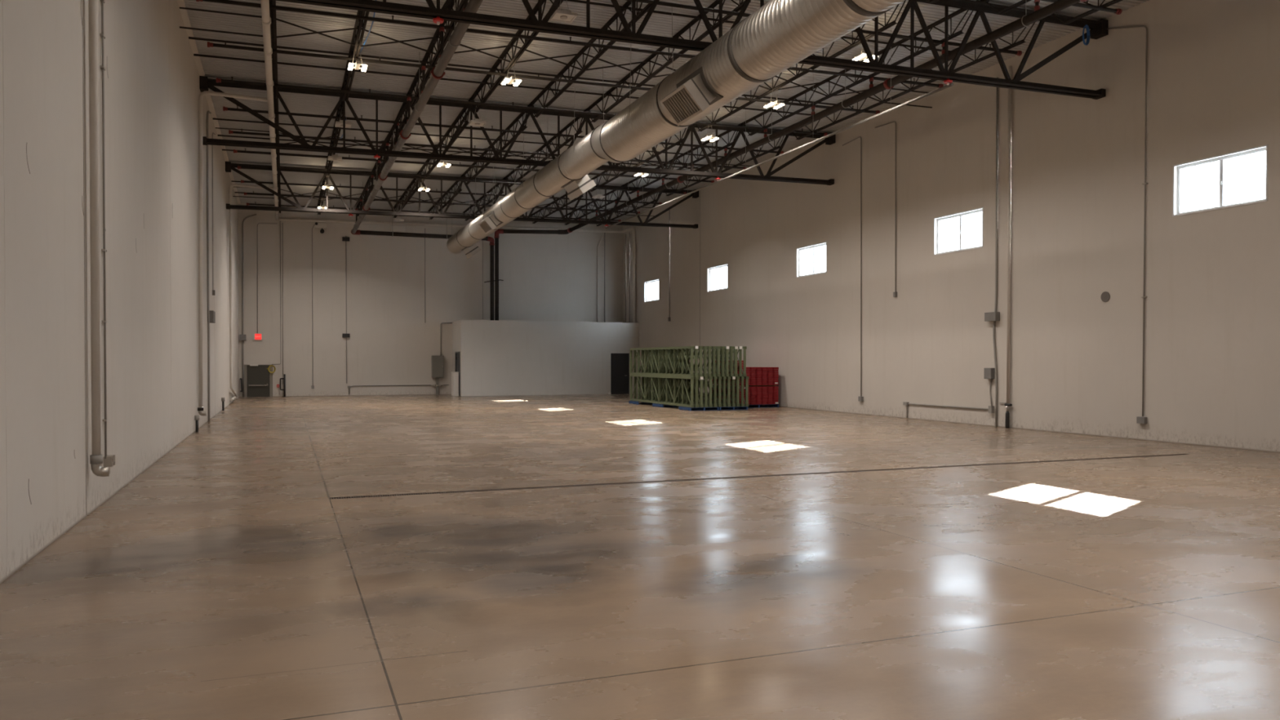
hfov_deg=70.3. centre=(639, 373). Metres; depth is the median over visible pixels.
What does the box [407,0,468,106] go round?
joist
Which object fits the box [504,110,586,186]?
joist
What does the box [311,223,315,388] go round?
conduit
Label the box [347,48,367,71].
ceiling light
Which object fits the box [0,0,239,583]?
wall
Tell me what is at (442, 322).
conduit
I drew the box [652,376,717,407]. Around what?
upright
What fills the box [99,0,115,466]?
conduit
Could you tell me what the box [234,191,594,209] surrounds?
rod
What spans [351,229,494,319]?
riser pipe
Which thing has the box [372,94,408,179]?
joist
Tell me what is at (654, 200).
joist
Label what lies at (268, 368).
coiled cord
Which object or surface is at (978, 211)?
window
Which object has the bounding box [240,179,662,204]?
pipe
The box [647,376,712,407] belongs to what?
upright
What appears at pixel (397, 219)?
ceiling light
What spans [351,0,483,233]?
pipe
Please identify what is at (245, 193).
pipe
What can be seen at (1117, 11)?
pipe
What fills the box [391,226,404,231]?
box
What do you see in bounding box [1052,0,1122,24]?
joist
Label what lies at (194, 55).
rod
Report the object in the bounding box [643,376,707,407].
upright
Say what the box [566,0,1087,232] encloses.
pipe
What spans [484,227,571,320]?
riser pipe
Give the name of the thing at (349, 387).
conduit
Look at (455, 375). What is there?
cabinet
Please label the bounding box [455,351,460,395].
door
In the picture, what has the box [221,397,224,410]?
pipe stub
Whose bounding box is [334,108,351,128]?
ceiling light
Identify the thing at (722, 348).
upright
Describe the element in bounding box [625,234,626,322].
conduit
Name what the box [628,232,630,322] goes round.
conduit
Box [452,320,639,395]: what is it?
wall
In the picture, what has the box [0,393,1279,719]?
floor
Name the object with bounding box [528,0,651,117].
joist
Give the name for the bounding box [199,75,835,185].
roof truss
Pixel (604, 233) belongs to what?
conduit
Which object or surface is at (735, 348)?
upright
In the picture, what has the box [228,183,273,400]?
drain pipe
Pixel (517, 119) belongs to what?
joist
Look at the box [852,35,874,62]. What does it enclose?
ceiling light
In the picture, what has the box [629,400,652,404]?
pallet
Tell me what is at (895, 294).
conduit
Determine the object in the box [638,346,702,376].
upright
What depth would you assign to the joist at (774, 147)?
35.38 m
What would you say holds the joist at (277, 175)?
on the roof truss at (228, 166)
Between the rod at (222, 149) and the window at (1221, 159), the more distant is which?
the rod at (222, 149)
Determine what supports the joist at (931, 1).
on the roof truss at (1098, 28)
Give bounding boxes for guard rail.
[240,377,242,391]
[280,373,285,396]
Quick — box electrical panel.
[431,355,444,395]
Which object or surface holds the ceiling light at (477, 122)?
hanging from the joist at (527, 42)
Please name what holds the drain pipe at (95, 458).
attached to the wall at (48, 484)
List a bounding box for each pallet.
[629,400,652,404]
[652,403,679,407]
[679,406,719,410]
[719,406,747,410]
[747,404,778,408]
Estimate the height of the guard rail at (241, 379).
0.690 m
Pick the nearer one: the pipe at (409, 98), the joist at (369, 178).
the pipe at (409, 98)
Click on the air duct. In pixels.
(780, 34)
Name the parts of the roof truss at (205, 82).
bearing seat, web post, web post, web post, web post, web post, web post, web post, web post, web post, web post, bearing seat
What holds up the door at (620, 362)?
in the wall at (498, 357)
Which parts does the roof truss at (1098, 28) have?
web post, web post, web post, web post, web post, web post, web post, web post, web post, bearing seat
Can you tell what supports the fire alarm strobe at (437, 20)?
attached to the roof truss at (1098, 28)
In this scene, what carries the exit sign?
attached to the wall at (393, 340)
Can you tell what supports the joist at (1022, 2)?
on the roof truss at (1098, 28)
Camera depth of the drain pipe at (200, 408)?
24.07 m
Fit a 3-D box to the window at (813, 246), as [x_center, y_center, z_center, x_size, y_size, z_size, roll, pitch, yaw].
[6.447,-4.214,33.882,0.157,1.140,2.080,0,1,-21]
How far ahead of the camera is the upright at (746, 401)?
33.83 m
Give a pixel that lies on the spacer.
(735, 385)
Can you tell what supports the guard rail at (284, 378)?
on the floor
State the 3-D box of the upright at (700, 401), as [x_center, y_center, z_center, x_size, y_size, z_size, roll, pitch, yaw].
[1.107,0.642,36.051,0.114,1.115,6.314,0,1,-21]
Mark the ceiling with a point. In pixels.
(658, 24)
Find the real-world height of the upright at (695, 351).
1.115 m
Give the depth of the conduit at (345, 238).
47.10 m
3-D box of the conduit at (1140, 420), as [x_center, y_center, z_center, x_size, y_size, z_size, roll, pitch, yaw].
[11.306,-3.534,21.152,0.089,9.350,1.154,0,1,-21]
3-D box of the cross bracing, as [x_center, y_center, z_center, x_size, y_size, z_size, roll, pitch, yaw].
[-8.716,-8.341,44.371,20.420,0.771,0.070,0,1,-21]
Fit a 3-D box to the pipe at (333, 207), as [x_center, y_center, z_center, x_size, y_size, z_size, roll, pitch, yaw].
[-9.645,-7.753,45.465,18.460,1.034,0.120,0,1,-21]
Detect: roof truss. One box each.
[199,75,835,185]
[225,161,698,228]
[274,0,1108,99]
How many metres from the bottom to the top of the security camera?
0.524 m
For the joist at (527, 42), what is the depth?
23.37 m
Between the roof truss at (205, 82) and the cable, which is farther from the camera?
the roof truss at (205, 82)
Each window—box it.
[644,278,658,302]
[706,263,728,292]
[795,241,826,278]
[933,207,983,255]
[1172,144,1268,217]
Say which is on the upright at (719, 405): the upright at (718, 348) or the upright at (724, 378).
the upright at (718, 348)
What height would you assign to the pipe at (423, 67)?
1.034 m
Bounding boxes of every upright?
[630,346,693,376]
[630,374,693,407]
[633,346,697,376]
[634,376,698,407]
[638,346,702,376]
[639,376,703,407]
[642,346,706,376]
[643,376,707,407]
[646,346,711,376]
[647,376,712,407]
[650,346,715,376]
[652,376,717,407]
[654,346,720,376]
[662,376,721,407]
[665,346,724,376]
[669,346,728,376]
[680,346,733,376]
[684,346,737,376]
[685,376,726,406]
[685,376,730,406]
[688,346,742,376]
[688,346,746,376]
[689,376,735,406]
[693,376,739,406]
[694,376,744,406]
[694,376,748,406]
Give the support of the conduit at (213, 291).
attached to the wall at (48, 484)
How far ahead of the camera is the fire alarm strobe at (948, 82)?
20.10 m
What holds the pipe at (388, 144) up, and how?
attached to the pipe at (437, 72)
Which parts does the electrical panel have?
post, cross arm, panel door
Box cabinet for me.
[450,371,458,395]
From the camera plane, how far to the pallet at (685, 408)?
33.40 m
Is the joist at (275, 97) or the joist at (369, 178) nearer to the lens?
the joist at (275, 97)
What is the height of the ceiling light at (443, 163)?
0.551 m
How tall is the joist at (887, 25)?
0.527 m
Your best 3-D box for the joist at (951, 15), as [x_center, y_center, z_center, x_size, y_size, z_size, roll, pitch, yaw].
[5.561,-8.206,25.794,0.132,0.527,11.500,0,1,-21]
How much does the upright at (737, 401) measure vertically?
1.115 m
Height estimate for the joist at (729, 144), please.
0.527 m
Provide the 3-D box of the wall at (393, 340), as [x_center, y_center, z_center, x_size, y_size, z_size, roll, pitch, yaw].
[-10.557,-3.860,49.081,20.800,10.013,0.200,0,1,-21]
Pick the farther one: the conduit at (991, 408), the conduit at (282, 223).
the conduit at (282, 223)
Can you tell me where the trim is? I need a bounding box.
[177,0,240,204]
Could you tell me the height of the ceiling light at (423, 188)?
0.551 m
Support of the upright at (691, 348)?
on the upright at (691, 405)
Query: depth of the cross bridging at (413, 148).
32.98 m
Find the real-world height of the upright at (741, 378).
1.115 m
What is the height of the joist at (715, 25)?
0.527 m
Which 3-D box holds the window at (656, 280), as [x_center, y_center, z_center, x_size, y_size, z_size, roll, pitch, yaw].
[0.688,-4.412,48.615,0.157,1.140,2.080,0,1,-21]
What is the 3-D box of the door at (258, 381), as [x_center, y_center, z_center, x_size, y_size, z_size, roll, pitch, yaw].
[-19.166,0.258,45.609,1.340,1.860,0.140,0,1,-21]
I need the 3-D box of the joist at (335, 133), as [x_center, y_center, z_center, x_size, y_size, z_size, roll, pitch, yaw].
[-10.698,-8.097,31.762,0.132,0.527,11.450,0,1,-21]
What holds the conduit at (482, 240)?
attached to the wall at (393, 340)
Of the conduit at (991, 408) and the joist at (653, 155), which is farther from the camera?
the joist at (653, 155)
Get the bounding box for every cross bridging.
[179,7,932,107]
[215,127,752,172]
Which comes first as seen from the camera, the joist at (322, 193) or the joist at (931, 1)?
the joist at (931, 1)
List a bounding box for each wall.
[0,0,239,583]
[237,203,622,397]
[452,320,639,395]
[622,0,1279,453]
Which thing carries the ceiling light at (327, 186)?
hanging from the joist at (335, 133)
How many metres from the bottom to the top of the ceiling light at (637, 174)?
0.551 m
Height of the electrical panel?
2.100 m
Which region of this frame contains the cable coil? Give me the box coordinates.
[1082,24,1089,44]
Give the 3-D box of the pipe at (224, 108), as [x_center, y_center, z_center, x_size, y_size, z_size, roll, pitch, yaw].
[-3.420,-7.540,29.540,18.460,1.034,0.120,0,1,-21]
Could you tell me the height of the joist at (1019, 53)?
1.034 m
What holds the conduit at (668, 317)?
attached to the wall at (1211, 373)
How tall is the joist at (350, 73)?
0.527 m
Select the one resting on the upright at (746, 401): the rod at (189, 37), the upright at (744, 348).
the upright at (744, 348)
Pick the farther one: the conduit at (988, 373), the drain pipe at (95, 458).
the conduit at (988, 373)
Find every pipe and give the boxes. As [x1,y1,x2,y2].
[88,0,110,476]
[195,0,943,88]
[197,90,267,415]
[207,40,879,115]
[216,76,827,137]
[222,105,783,155]
[228,128,745,169]
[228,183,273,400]
[233,149,714,185]
[237,164,686,196]
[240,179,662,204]
[244,191,639,216]
[246,201,621,222]
[260,0,279,220]
[278,217,635,322]
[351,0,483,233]
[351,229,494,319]
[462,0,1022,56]
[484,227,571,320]
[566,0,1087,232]
[605,29,953,228]
[999,66,1012,428]
[1034,0,1122,14]
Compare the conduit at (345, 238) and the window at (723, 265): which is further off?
the conduit at (345, 238)
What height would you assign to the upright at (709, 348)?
1.115 m
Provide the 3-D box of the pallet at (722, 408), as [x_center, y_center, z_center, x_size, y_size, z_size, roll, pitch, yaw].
[3.291,1.290,34.065,1.160,0.125,1.020,0,1,-21]
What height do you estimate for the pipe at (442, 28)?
1.034 m
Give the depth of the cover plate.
21.71 m
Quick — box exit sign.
[253,333,262,340]
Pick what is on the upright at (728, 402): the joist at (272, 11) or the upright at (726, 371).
the upright at (726, 371)
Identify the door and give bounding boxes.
[244,360,272,397]
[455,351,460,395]
[610,353,629,394]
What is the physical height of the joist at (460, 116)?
0.527 m
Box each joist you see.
[268,0,277,95]
[273,94,279,174]
[276,173,280,213]
[317,166,326,214]
[325,88,342,177]
[342,10,369,101]
[356,169,373,216]
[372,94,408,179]
[393,172,418,217]
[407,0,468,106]
[417,99,470,182]
[427,174,462,219]
[462,105,529,184]
[462,177,505,221]
[469,0,564,112]
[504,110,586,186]
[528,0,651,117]
[529,194,583,223]
[561,184,624,225]
[585,0,751,122]
[589,127,688,191]
[596,192,659,226]
[623,124,740,194]
[663,135,784,195]
[695,0,906,131]
[740,0,980,135]
[791,22,1035,139]
[928,0,938,3]
[980,0,1031,14]
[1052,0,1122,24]
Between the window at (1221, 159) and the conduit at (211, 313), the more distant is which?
the conduit at (211, 313)
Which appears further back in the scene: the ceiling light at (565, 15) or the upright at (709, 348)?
the upright at (709, 348)
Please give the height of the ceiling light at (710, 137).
0.551 m
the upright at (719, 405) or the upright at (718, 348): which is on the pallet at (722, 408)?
the upright at (719, 405)
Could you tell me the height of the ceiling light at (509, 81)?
0.551 m
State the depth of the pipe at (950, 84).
26.45 m
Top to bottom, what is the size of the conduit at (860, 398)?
9.011 m
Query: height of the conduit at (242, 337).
9.183 m
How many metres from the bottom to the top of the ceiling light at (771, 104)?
0.551 m
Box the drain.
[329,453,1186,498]
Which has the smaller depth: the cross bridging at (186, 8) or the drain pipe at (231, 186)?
the cross bridging at (186, 8)
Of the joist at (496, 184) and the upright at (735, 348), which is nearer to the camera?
the upright at (735, 348)
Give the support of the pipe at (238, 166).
attached to the pipe at (437, 72)
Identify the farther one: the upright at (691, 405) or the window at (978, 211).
the upright at (691, 405)
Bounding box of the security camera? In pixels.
[315,222,326,233]
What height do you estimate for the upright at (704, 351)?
1.115 m
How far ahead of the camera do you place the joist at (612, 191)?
45.64 m
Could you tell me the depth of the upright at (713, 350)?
33.34 m
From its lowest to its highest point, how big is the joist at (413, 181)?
0.527 m
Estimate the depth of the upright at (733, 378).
33.61 m
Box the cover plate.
[1101,291,1110,302]
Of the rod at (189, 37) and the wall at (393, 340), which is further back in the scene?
the wall at (393, 340)
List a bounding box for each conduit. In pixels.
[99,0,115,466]
[206,111,215,422]
[212,132,215,295]
[239,213,256,397]
[271,222,280,364]
[282,222,283,384]
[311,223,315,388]
[342,235,350,383]
[347,384,448,394]
[424,228,425,304]
[440,322,452,355]
[482,240,483,319]
[596,234,604,322]
[604,232,604,322]
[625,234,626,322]
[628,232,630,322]
[667,209,670,320]
[842,136,863,401]
[875,120,897,297]
[902,401,994,417]
[983,76,999,426]
[989,378,992,405]
[1106,25,1148,423]
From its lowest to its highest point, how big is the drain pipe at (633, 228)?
5.366 m
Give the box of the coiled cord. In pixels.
[266,364,275,373]
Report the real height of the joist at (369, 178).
0.527 m
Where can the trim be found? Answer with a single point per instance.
(181, 3)
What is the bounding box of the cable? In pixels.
[359,0,376,54]
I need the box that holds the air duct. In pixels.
[446,0,904,258]
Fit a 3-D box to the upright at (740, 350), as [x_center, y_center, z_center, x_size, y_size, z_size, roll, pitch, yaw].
[2.596,-0.483,36.639,0.114,1.115,6.314,0,1,-21]
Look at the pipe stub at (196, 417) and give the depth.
23.07 m
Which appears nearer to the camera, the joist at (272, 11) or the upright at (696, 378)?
the joist at (272, 11)
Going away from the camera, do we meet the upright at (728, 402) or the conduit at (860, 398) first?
the conduit at (860, 398)
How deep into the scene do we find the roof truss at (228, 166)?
38.60 m
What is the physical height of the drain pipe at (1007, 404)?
9.750 m
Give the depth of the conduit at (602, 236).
52.03 m
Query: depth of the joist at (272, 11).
21.28 m
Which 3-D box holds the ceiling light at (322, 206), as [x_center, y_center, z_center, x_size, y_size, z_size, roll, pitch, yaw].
[-14.457,-7.784,41.383,0.406,0.551,0.480,0,1,-21]
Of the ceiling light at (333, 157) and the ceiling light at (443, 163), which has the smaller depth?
the ceiling light at (333, 157)
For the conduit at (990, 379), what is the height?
0.796 m
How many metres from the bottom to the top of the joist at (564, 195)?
0.527 m
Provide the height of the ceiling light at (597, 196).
0.546 m
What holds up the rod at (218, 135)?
attached to the joist at (517, 119)
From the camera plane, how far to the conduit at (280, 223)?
45.94 m
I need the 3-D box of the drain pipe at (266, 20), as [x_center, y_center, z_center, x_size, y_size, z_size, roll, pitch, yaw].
[-12.722,-7.867,31.474,0.240,0.831,29.818,0,1,-21]
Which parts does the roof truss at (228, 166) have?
bearing seat, web post, web post, web post, web post, web post, web post, web post, web post, web post, bearing seat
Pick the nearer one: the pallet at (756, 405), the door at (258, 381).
the pallet at (756, 405)
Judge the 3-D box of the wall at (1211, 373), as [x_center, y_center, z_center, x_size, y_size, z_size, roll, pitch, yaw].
[9.555,-3.543,25.968,0.165,10.011,57.500,0,1,-21]
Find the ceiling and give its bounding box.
[184,0,1149,220]
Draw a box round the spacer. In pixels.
[734,385,775,386]
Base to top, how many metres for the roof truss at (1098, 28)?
2.131 m
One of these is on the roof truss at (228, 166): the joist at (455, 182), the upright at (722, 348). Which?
the joist at (455, 182)
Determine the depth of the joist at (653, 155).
35.10 m
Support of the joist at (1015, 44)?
on the roof truss at (1098, 28)
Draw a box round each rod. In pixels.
[188,36,836,105]
[193,53,811,115]
[213,118,724,157]
[217,134,697,168]
[222,149,676,178]
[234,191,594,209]
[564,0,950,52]
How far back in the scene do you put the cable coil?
21.21 m
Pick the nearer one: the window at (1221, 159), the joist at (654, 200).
the window at (1221, 159)
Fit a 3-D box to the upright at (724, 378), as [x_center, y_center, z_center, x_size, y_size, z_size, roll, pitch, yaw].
[1.978,0.638,36.391,0.114,1.115,6.314,0,1,-21]
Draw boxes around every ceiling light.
[318,200,326,208]
[322,177,333,189]
[328,146,342,161]
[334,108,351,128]
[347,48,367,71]
[394,216,404,221]
[417,180,430,191]
[437,150,450,167]
[468,106,486,126]
[501,66,521,86]
[550,0,577,23]
[591,189,604,199]
[634,161,648,177]
[701,125,719,142]
[764,86,784,109]
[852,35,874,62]
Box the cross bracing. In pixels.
[232,186,654,216]
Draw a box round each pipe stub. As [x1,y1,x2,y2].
[194,415,199,431]
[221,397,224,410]
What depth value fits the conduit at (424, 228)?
48.55 m
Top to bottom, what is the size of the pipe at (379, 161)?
1.034 m
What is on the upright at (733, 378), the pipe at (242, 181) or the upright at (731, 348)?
the upright at (731, 348)
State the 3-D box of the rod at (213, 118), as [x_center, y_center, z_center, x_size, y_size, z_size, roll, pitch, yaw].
[-5.016,-8.368,32.610,18.730,0.329,0.036,0,1,-21]
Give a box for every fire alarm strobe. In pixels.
[432,16,444,25]
[943,78,952,84]
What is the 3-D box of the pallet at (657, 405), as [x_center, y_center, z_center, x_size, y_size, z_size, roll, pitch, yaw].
[1.220,1.262,36.068,1.160,0.125,1.020,0,1,-21]

